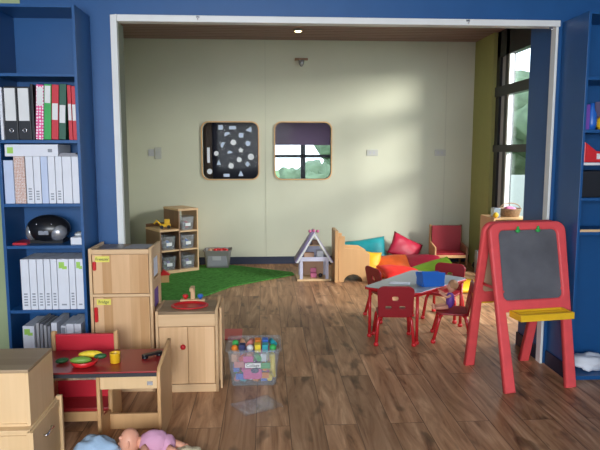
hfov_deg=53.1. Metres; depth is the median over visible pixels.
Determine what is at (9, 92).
file
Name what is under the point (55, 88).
ring binder
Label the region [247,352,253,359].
block
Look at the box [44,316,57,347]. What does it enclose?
wallet
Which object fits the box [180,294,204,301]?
tap
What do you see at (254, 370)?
sticker
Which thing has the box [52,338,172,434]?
desk
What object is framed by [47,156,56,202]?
ring binder
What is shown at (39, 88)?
ring binder
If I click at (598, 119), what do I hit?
toy
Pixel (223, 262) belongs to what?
fabric
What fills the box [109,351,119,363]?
cup
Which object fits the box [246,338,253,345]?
tube
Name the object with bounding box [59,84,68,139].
ring binder
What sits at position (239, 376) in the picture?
card
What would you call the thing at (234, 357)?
block
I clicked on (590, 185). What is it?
box
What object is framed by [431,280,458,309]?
doll
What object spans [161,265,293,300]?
rug
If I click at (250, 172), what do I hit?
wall
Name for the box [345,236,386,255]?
floor cushion
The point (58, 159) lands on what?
ring binder
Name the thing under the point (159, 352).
phone
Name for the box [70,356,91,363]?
cucumber
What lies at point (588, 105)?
box
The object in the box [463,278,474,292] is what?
floor cushion
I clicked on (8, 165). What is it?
ring binder
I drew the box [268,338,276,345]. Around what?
tube
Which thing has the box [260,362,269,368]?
card
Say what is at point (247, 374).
bag
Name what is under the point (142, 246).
paper sheet
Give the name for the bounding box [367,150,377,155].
wall socket
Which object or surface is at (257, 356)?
tube
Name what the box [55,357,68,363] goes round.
toy leaf
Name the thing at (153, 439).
baby doll
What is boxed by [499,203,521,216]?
basket
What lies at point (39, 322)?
wallet
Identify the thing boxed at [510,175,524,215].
fence
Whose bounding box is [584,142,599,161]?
storage bin
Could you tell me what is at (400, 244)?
floor cushion
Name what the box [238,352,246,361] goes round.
tube
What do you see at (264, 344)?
block
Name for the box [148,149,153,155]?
wall switch
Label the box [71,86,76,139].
ring binder
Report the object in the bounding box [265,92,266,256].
trim
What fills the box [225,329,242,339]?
floor mat
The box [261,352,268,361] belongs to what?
block
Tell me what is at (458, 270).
chair
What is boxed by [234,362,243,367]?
card
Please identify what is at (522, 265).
easel
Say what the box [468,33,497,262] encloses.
wall pier
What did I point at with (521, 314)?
tray
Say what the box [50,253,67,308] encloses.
ring binder
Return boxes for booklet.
[13,239,29,244]
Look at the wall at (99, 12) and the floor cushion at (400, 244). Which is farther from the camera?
the floor cushion at (400, 244)
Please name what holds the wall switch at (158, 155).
attached to the wall at (387, 97)
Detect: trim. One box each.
[110,14,560,362]
[118,22,130,243]
[201,121,258,179]
[204,123,212,178]
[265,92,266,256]
[274,121,331,179]
[442,50,447,224]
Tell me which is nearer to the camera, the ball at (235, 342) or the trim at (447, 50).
the ball at (235, 342)
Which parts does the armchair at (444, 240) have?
panel, backrest, seat, rail, panel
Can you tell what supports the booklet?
on the bookcase at (41, 44)
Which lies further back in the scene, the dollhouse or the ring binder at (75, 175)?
the dollhouse
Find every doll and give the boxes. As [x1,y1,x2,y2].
[118,428,188,449]
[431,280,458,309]
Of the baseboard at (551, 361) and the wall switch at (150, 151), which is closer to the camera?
the baseboard at (551, 361)
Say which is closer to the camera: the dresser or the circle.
the dresser
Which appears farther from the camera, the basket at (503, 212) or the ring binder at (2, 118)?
the basket at (503, 212)
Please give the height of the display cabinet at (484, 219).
0.800 m
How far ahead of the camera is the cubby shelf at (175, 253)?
7.57 m
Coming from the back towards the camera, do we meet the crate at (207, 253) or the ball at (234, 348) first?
the crate at (207, 253)
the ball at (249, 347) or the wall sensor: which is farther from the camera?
the wall sensor
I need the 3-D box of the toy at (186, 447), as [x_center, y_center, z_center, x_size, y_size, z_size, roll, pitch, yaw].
[-0.547,1.124,2.950,0.144,0.071,0.104,0,7,-3]
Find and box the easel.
[463,220,575,393]
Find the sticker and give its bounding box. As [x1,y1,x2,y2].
[251,368,258,372]
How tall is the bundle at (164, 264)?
0.096 m
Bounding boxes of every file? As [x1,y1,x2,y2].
[3,86,18,139]
[4,144,70,155]
[13,156,27,203]
[16,87,32,139]
[23,316,44,347]
[57,253,78,308]
[75,255,84,308]
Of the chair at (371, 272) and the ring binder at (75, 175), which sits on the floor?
the chair at (371, 272)
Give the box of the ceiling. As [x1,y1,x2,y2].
[121,24,505,41]
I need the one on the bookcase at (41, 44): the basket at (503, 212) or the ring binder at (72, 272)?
the ring binder at (72, 272)
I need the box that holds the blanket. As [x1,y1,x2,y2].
[73,434,120,449]
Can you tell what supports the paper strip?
attached to the window
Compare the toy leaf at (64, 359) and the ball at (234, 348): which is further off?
the ball at (234, 348)
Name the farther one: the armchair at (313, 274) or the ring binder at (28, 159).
the armchair at (313, 274)
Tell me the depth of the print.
3.73 m
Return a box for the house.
[161,269,169,282]
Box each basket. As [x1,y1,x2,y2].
[416,271,444,286]
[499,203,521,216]
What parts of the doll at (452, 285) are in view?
leg, leg, arm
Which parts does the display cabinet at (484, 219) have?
panel, panel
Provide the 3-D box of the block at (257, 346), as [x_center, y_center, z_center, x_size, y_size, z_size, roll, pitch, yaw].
[-0.277,0.801,3.928,0.038,0.050,0.060,-1,7,-8]
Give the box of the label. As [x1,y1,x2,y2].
[584,163,599,164]
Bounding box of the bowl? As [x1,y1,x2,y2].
[69,356,97,367]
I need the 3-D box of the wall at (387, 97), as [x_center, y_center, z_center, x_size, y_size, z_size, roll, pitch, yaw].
[0.059,-0.954,8.010,4.850,2.960,0.100,0,7,-3]
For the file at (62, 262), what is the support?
on the bookcase at (41, 44)
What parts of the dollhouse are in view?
post, roof panel, board, balcony rail, post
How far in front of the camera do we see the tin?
6.47 m
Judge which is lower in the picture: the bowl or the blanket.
the blanket
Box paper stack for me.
[59,153,77,155]
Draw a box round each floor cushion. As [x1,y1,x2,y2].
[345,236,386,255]
[366,251,381,267]
[376,254,410,277]
[376,265,418,278]
[387,231,422,254]
[407,254,439,266]
[412,257,451,274]
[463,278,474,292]
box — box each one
[71,236,81,244]
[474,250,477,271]
[582,170,599,196]
[586,104,590,129]
[595,102,599,129]
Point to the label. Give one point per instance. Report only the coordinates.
(584, 163)
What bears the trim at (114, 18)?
attached to the wall at (99, 12)
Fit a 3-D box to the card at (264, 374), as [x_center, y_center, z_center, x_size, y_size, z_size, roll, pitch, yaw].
[-0.236,0.980,3.915,0.065,0.038,0.014,0,7,-3]
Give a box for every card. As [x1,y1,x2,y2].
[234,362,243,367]
[236,373,244,379]
[243,356,252,361]
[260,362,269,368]
[262,372,268,377]
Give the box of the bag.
[243,369,261,378]
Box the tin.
[491,207,500,216]
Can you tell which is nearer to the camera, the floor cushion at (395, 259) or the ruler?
the ruler
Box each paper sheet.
[124,244,152,248]
[389,281,409,284]
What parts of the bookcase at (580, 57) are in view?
panel, shelf, shelf, shelf, shelf, shelf, shelf, panel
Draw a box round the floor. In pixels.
[64,262,599,449]
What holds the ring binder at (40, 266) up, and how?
on the bookcase at (41, 44)
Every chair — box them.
[51,330,121,421]
[331,227,369,282]
[363,265,392,323]
[371,286,415,346]
[420,262,465,323]
[430,279,473,343]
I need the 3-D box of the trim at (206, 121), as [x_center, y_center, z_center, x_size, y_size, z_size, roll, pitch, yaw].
[-0.916,-0.976,7.895,0.758,0.768,0.030,0,7,-3]
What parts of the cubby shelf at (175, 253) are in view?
panel, panel, shelf, panel, panel, shelf, shelf, panel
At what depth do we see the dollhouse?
7.06 m
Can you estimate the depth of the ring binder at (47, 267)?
3.73 m
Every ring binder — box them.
[0,87,5,139]
[3,160,15,203]
[20,253,41,309]
[25,156,34,203]
[29,253,48,309]
[33,156,42,203]
[36,84,47,139]
[36,253,54,309]
[40,156,49,202]
[43,253,61,308]
[44,84,54,139]
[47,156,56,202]
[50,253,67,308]
[51,313,68,333]
[52,84,61,139]
[55,156,63,202]
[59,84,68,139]
[61,315,75,333]
[62,156,72,202]
[66,314,84,333]
[67,85,72,139]
[68,253,81,308]
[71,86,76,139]
[71,156,79,202]
[74,315,85,332]
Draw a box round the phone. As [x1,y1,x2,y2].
[142,350,162,358]
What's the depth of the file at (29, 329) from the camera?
3.76 m
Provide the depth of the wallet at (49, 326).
3.78 m
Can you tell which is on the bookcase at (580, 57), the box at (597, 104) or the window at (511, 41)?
the box at (597, 104)
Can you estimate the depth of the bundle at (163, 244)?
7.39 m
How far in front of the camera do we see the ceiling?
7.26 m
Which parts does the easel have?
frame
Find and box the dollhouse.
[294,228,332,280]
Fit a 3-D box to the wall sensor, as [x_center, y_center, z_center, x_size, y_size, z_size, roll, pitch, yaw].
[0.017,-2.107,7.778,0.170,0.105,0.077,0,7,-3]
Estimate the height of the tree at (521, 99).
4.593 m
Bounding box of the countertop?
[158,300,216,314]
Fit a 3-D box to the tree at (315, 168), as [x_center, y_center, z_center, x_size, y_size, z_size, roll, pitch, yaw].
[0.274,-0.766,14.532,1.733,1.628,1.224,0,7,-3]
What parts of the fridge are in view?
handle, panel, handle, rail, panel, door, rail, door, toe rail, panel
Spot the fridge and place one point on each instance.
(125, 283)
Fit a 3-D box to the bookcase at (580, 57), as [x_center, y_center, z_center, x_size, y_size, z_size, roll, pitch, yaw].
[2.079,-0.165,4.001,0.628,2.360,0.330,0,7,-3]
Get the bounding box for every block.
[231,352,239,361]
[239,343,245,352]
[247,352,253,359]
[254,342,260,352]
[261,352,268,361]
[262,337,267,342]
[262,342,267,351]
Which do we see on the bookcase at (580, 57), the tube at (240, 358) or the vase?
the vase
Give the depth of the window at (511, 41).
7.07 m
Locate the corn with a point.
(91, 353)
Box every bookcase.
[0,3,98,348]
[546,11,599,379]
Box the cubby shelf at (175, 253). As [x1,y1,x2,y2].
[145,205,198,273]
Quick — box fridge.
[88,241,161,391]
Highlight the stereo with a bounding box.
[25,215,70,243]
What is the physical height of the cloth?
0.118 m
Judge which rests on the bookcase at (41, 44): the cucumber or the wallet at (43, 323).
the wallet at (43, 323)
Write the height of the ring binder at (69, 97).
0.325 m
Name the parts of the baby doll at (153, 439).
arm, leg, leg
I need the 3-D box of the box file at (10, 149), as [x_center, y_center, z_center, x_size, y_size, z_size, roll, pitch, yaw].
[-1.628,-0.464,3.738,0.315,0.072,0.242,0,7,-3]
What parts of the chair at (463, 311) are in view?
leg, leg, seat, leg, backrest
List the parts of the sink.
panel, door, bowl, spout, toe rail, door, panel, panel, panel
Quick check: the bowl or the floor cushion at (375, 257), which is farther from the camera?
the floor cushion at (375, 257)
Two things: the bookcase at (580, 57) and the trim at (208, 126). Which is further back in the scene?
the trim at (208, 126)
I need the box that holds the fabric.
[207,256,227,266]
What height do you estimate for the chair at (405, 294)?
0.477 m
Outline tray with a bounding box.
[509,307,574,321]
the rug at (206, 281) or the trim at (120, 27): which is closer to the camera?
the trim at (120, 27)
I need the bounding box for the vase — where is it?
[589,103,596,129]
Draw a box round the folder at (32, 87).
[30,84,39,139]
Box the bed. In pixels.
[304,252,313,256]
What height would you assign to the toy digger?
0.114 m
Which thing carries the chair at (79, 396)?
on the floor
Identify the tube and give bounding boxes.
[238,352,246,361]
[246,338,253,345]
[254,352,261,360]
[267,371,272,380]
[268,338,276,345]
[270,354,275,376]
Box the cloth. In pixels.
[574,352,599,371]
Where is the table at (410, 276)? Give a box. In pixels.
[365,270,465,344]
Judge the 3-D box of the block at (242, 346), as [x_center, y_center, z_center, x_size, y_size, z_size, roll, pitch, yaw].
[-0.377,0.802,3.922,0.038,0.050,0.060,0,7,1]
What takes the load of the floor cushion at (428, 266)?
on the floor cushion at (388, 271)
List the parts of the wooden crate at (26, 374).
panel, panel, panel, panel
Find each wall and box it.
[0,0,599,362]
[124,38,475,256]
[203,123,257,178]
[275,123,329,144]
[518,29,548,342]
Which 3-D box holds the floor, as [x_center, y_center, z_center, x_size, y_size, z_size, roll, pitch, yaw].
[0.032,1.168,3.070,5.800,0.060,10.400,0,7,-3]
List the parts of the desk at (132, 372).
panel, rail, panel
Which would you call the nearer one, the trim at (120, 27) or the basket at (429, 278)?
the trim at (120, 27)
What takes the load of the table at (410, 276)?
on the floor
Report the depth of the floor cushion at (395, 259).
7.29 m
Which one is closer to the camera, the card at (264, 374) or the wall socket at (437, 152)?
the card at (264, 374)
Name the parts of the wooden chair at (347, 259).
backrest, panel, panel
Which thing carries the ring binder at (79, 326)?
on the bookcase at (41, 44)
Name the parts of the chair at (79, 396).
panel, rail, backrest, seat, panel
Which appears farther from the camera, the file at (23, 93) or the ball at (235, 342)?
the ball at (235, 342)
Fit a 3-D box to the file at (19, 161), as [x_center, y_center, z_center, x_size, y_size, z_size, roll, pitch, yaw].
[-1.705,-0.286,3.756,0.064,0.285,0.240,0,7,-3]
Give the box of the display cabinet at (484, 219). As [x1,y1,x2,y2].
[479,215,522,242]
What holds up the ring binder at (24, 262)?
on the bookcase at (41, 44)
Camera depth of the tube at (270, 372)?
3.93 m
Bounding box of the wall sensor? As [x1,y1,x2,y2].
[295,58,307,66]
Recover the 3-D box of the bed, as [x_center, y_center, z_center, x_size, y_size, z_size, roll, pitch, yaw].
[0.103,0.344,7.106,0.123,0.090,0.070,0,7,-3]
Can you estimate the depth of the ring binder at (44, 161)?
3.65 m
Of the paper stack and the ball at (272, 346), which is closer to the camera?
the paper stack
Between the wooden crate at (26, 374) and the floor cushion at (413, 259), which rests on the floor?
the floor cushion at (413, 259)
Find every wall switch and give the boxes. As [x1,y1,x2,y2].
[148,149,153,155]
[155,147,161,158]
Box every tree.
[278,159,329,178]
[314,145,329,164]
[511,70,528,174]
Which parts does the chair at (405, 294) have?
leg, leg, backrest, leg, leg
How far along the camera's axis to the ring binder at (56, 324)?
3.81 m
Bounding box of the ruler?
[580,229,599,231]
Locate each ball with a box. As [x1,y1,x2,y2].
[231,345,237,351]
[232,340,238,345]
[247,344,252,350]
[270,344,275,350]
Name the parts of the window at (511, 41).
grey panel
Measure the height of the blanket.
0.158 m
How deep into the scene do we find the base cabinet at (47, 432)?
2.75 m
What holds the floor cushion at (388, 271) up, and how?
on the floor
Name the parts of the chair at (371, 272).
backrest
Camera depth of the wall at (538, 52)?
4.38 m
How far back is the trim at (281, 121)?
7.92 m
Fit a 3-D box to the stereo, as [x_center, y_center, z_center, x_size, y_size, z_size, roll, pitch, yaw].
[-1.596,0.022,3.810,0.270,0.176,0.190,0,7,-3]
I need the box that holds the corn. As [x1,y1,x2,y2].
[78,350,106,358]
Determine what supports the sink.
on the floor
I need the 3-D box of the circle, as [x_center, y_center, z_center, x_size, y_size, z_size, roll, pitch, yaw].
[-0.651,-0.905,7.964,0.084,0.084,0.002,0,7,-3]
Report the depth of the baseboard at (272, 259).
8.09 m
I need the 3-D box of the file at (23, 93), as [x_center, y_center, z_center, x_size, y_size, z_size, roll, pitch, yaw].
[-1.658,-0.682,3.708,0.074,0.315,0.244,0,7,-3]
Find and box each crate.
[0,348,53,426]
[203,247,231,267]
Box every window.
[275,145,329,177]
[492,28,530,207]
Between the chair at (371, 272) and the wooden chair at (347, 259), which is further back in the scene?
the wooden chair at (347, 259)
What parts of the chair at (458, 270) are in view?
leg, seat, backrest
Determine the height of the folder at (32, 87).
0.330 m
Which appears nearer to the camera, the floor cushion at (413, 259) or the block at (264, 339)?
the block at (264, 339)
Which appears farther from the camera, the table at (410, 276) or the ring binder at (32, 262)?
the table at (410, 276)
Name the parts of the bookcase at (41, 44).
panel, panel, shelf, shelf, shelf, shelf, shelf, panel, panel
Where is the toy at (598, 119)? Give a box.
[596,117,599,129]
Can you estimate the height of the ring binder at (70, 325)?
0.310 m
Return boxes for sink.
[155,286,224,391]
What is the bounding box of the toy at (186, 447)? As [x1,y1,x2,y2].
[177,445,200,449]
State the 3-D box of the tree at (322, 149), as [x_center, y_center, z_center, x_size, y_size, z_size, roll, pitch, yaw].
[1.495,-1.936,19.107,2.288,2.840,2.484,0,7,-3]
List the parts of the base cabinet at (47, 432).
panel, panel, corner post, rail, door, handle, corner post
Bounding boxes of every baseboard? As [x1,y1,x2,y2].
[199,255,468,264]
[515,332,562,376]
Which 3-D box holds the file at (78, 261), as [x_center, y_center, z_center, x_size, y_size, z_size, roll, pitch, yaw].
[-1.377,0.353,3.852,0.046,0.318,0.242,0,7,-3]
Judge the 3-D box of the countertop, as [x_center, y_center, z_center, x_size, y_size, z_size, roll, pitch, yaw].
[-0.712,0.527,3.860,0.349,0.018,0.295,0,7,-3]
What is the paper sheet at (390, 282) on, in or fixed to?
on the table at (410, 276)
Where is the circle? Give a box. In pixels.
[248,154,253,159]
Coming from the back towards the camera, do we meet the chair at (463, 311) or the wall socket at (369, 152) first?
the wall socket at (369, 152)
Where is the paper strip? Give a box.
[207,147,209,162]
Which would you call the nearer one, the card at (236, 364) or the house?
the card at (236, 364)
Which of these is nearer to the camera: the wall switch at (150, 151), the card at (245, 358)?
the card at (245, 358)
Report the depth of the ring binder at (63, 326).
3.77 m
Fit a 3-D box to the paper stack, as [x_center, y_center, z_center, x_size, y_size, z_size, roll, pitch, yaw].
[-1.410,-0.438,3.734,0.110,0.020,0.200,0,7,-3]
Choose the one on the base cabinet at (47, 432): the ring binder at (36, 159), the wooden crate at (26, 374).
the wooden crate at (26, 374)
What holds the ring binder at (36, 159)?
on the bookcase at (41, 44)
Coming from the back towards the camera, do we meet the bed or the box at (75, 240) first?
the bed
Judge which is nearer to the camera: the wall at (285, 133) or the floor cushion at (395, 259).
the floor cushion at (395, 259)
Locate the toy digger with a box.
[153,219,170,228]
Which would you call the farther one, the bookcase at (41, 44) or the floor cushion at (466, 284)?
the floor cushion at (466, 284)
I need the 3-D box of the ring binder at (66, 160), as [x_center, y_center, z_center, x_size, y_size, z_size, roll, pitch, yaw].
[-1.424,-0.288,3.772,0.052,0.285,0.240,0,7,-3]
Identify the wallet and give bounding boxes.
[36,314,50,347]
[40,315,54,347]
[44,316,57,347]
[47,324,51,347]
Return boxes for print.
[24,293,27,305]
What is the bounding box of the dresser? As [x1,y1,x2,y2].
[316,250,322,256]
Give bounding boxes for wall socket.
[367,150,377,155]
[435,150,445,155]
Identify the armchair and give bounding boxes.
[310,268,316,277]
[429,224,467,270]
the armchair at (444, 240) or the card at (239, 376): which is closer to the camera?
the card at (239, 376)
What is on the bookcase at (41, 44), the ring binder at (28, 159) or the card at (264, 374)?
the ring binder at (28, 159)
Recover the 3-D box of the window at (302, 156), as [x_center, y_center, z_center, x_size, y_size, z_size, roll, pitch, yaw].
[0.515,-1.062,10.511,2.150,0.670,0.070,0,7,-3]
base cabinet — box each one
[0,394,64,449]
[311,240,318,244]

